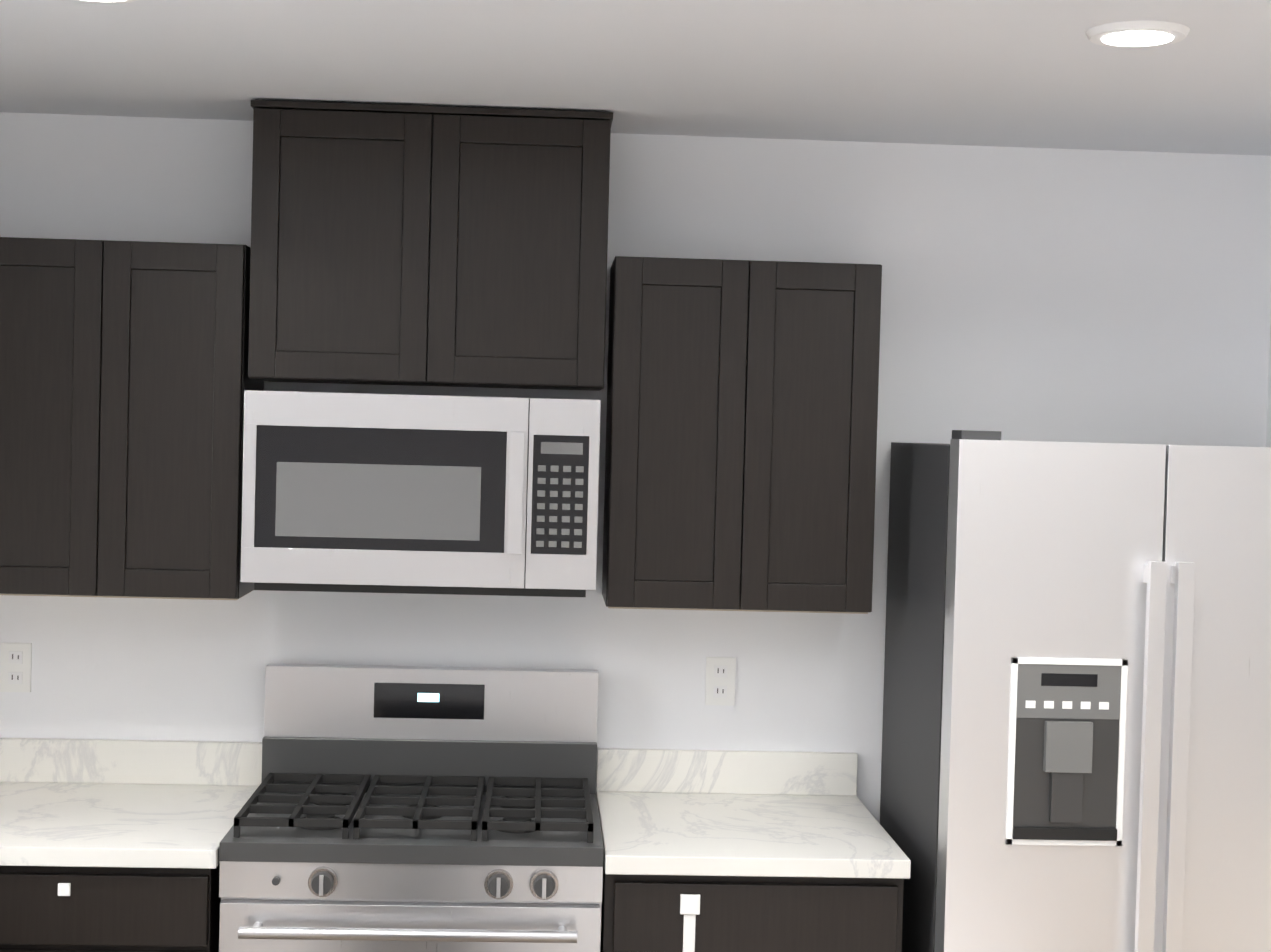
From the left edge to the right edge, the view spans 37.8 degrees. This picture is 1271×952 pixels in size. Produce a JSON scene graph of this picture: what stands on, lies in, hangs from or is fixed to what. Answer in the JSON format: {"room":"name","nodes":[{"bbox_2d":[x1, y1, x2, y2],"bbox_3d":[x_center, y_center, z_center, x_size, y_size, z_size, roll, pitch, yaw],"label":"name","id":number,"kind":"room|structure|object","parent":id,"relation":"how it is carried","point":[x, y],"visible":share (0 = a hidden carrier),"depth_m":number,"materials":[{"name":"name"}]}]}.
{"room":"kitchen","nodes":[
{"label":"kitchen","id":0,"kind":"room"},
{"bbox_2d":[0,112,1270,822],"bbox_3d":[-0.269,0.413,4.448,3.858,2.450,0.120,1,2,-3],"label":"wall","id":1,"kind":"structure","parent":0,"point":[1054,294],"depth_m":4.41,"materials":[{"name":"white paint"}]},
{"bbox_2d":[0,643,31,691],"bbox_3d":[-1.443,0.446,4.326,0.070,0.114,0.008,1,2,-3],"label":"electrical outlet","id":2,"kind":"object","parent":1,"relation":"attached to","point":[15,666],"visible":1,"depth_m":4.32,"materials":[{"name":"white plastic"}]},
{"bbox_2d":[0,237,263,599],"bbox_3d":[-1.163,-0.127,4.164,0.603,0.774,0.322,1,2,-3],"label":"upper cabinet","id":3,"kind":"object","parent":1,"relation":"attached to","point":[126,382],"visible":1,"depth_m":4.01,"materials":[{"name":"black wood"}]},
{"bbox_2d":[0,738,857,793],"bbox_3d":[-0.825,0.676,4.355,2.708,0.100,0.021,1,2,-3],"label":"backsplash","id":4,"kind":"structure","parent":1,"relation":"attached to","point":[201,763],"depth_m":4.34,"materials":[{"name":"white stone"}]},
{"bbox_2d":[248,100,612,390],"bbox_3d":[-0.454,-0.505,4.187,0.781,0.599,0.326,1,2,-3],"label":"upper cabinet","id":5,"kind":"object","parent":1,"relation":"attached to","point":[417,245],"visible":1,"depth_m":4.03,"materials":[{"name":"brown wood"}]},
{"bbox_2d":[241,390,600,596],"bbox_3d":[-0.467,0.037,4.150,0.756,0.430,0.426,1,2,-3],"label":"over-the-range microwave","id":6,"kind":"object","parent":5,"relation":"attached to","point":[397,493],"visible":1,"depth_m":3.97,"materials":[{"name":"grey metal"}]},
{"bbox_2d":[705,657,735,705],"bbox_3d":[0.202,0.487,4.409,0.070,0.114,0.008,1,2,-3],"label":"electrical outlet","id":7,"kind":"object","parent":1,"relation":"attached to","point":[720,682],"visible":1,"depth_m":4.41,"materials":[{"name":"white plastic"}]},
{"bbox_2d":[602,256,881,613],"bbox_3d":[0.232,-0.091,4.234,0.588,0.774,0.322,1,2,-3],"label":"upper cabinet","id":8,"kind":"object","parent":1,"relation":"attached to","point":[741,434],"visible":1,"depth_m":4.08,"materials":[{"name":"black wood"}]},
{"bbox_2d":[0,0,1270,155],"bbox_3d":[2.087,-0.705,0.891,8.390,0.100,7.754,1,2,-3],"label":"ceiling","id":9,"kind":"structure","parent":0,"point":[1028,73],"depth_m":3.53,"materials":[{"name":"white paint"}]},
{"bbox_2d":[76,0,138,3],"bbox_3d":[-0.872,-0.782,2.988,0.170,0.014,0.170,1,2,-3],"label":"recessed light","id":10,"kind":"object","parent":9,"relation":"in","point":[111,1],"visible":1,"depth_m":3.05,"materials":[{"name":"white plastic"}]},
{"bbox_2d":[1086,20,1189,47],"bbox_3d":[0.844,-0.741,3.125,0.170,0.014,0.170,1,2,-3],"label":"recessed light","id":11,"kind":"object","parent":9,"relation":"in","point":[1136,34],"visible":1,"depth_m":3.09,"materials":[{"name":"white plastic"}]},
{"bbox_2d":[1266,315,1270,446],"bbox_3d":[1.895,0.568,0.827,0.428,2.450,7.334,1,2,-3],"label":"wall","id":12,"kind":"structure","parent":0,"point":[1268,436],"depth_m":4.45,"materials":[{"name":"white paint"}]},
{"bbox_3d":[-0.088,1.773,0.762,4.157,0.060,7.574,1,2,-3],"label":"floor","id":13,"kind":"structure","parent":0,"visible":0},
{"bbox_2d":[0,866,220,951],"bbox_3d":[-1.215,1.194,4.035,0.672,0.862,0.651,1,2,-3],"label":"base cabinet","id":14,"kind":"object","parent":13,"relation":"on","point":[41,910],"depth_m":3.71,"materials":[{"name":"black wood"}]},
{"bbox_2d":[0,782,258,869],"bbox_3d":[-1.517,0.736,3.997,1.333,0.038,0.671,1,2,-3],"label":"countertop","id":15,"kind":"structure","parent":14,"relation":"on","point":[44,825],"depth_m":3.90,"materials":[{"name":"white stone"}]},
{"bbox_2d":[219,663,603,951],"bbox_3d":[-0.469,1.050,4.017,0.767,1.190,0.687,1,2,-3],"label":"gas range","id":16,"kind":"object","parent":13,"relation":"on","point":[414,809],"visible":1,"depth_m":3.88,"materials":[{"name":"silver metal"}]},
{"bbox_2d":[600,854,903,951],"bbox_3d":[0.218,1.230,4.107,0.612,0.862,0.651,1,2,-3],"label":"base cabinet","id":17,"kind":"object","parent":13,"relation":"on","point":[638,914],"depth_m":3.77,"materials":[{"name":"black wood"}]},
{"bbox_2d":[596,790,910,881],"bbox_3d":[0.232,0.780,4.085,0.620,0.038,0.671,1,2,-3],"label":"countertop","id":18,"kind":"structure","parent":17,"relation":"on","point":[645,833],"depth_m":3.93,"materials":[{"name":"white stone"}]},
{"bbox_2d":[880,430,1270,951],"bbox_3d":[1.052,0.797,4.049,0.905,1.773,0.769,1,2,-3],"label":"refrigerator","id":19,"kind":"object","parent":13,"relation":"on","point":[1076,742],"visible":1,"depth_m":3.70,"materials":[{"name":"grey metal"}]}
]}

